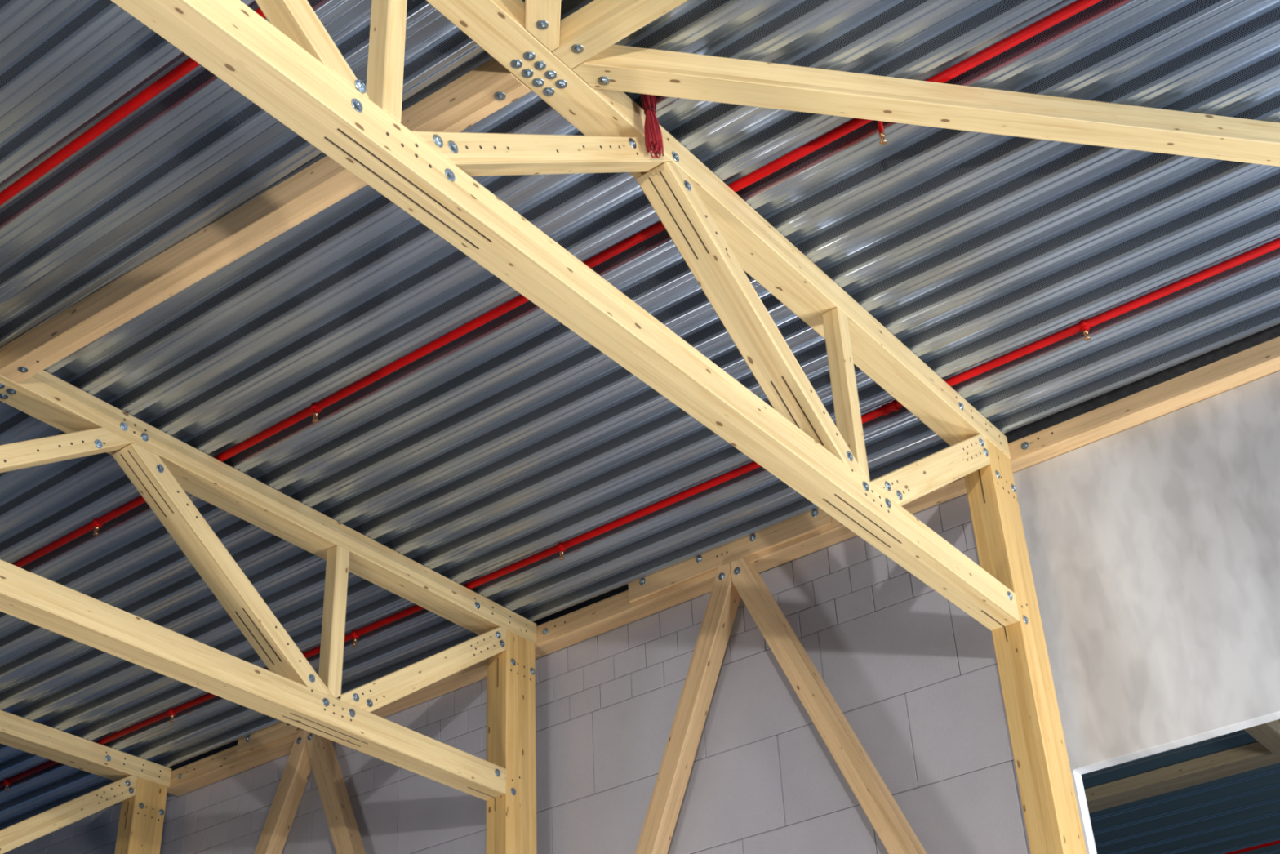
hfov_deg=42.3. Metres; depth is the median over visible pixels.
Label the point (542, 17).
brace
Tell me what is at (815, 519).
board
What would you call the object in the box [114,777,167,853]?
column
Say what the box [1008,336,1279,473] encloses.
beam
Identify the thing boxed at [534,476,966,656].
beam
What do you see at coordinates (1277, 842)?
pipe
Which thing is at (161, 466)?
roof truss
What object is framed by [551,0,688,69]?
diagonal brace
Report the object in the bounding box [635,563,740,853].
diagonal brace
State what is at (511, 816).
column
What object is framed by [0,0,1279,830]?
ceiling
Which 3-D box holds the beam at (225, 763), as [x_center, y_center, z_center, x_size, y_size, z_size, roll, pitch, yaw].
[-2.605,2.524,14.273,4.419,0.172,0.204,-24,-39,29]
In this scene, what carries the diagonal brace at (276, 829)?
attached to the beam at (225, 763)
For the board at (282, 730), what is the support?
attached to the beam at (225, 763)
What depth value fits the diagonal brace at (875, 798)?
10.95 m
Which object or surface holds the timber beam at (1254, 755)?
attached to the ceiling at (1239, 811)
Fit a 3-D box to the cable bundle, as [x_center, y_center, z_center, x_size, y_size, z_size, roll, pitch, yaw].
[0.059,-1.513,8.243,0.085,0.405,0.132,-24,-39,29]
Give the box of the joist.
[1243,719,1279,755]
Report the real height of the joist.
0.181 m
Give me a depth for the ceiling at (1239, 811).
17.59 m
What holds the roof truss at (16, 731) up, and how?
attached to the column at (141, 818)
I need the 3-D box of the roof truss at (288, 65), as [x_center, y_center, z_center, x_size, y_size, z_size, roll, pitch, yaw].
[-1.488,-1.929,6.383,0.248,1.519,12.869,-24,-39,29]
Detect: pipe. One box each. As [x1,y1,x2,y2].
[0,7,266,205]
[0,237,1279,791]
[11,0,1102,567]
[1223,840,1279,853]
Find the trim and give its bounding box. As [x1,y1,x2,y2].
[1071,769,1097,853]
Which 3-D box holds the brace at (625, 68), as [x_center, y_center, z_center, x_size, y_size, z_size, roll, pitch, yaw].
[2.531,-1.532,8.481,5.844,0.172,0.175,4,-34,-11]
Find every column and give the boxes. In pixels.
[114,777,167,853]
[485,629,537,853]
[964,438,1086,853]
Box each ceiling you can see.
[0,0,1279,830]
[98,323,1279,811]
[1081,719,1279,853]
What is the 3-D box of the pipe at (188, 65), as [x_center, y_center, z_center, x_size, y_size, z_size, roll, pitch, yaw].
[-2.166,-1.770,8.013,23.000,0.055,0.055,-24,-39,29]
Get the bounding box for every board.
[236,721,303,756]
[628,507,831,602]
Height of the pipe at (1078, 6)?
0.244 m
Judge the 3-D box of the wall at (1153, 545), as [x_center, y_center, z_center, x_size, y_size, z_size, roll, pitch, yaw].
[6.138,-0.401,8.407,9.190,2.108,0.112,-24,-39,29]
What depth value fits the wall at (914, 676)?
11.76 m
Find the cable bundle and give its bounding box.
[640,93,663,158]
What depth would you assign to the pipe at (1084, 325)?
11.46 m
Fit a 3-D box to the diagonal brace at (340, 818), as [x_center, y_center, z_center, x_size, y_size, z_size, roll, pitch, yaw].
[-2.031,3.890,12.750,1.786,3.826,0.176,-24,-39,29]
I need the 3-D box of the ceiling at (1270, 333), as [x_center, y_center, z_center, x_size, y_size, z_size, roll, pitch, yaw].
[1.046,0.264,11.725,25.000,0.140,24.000,-24,-39,29]
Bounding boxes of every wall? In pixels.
[3,493,1031,853]
[1012,370,1279,774]
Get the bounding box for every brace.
[253,729,311,853]
[305,730,365,853]
[524,0,560,51]
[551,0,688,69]
[572,44,1279,166]
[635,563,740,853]
[729,557,926,853]
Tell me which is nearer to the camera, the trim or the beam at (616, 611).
the trim
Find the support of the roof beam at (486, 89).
attached to the roof truss at (288, 65)
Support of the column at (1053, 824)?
on the floor
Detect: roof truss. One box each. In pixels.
[0,347,536,799]
[0,709,172,853]
[110,0,1020,631]
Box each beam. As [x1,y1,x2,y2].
[0,57,531,383]
[167,653,541,795]
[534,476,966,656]
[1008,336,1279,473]
[1084,741,1279,813]

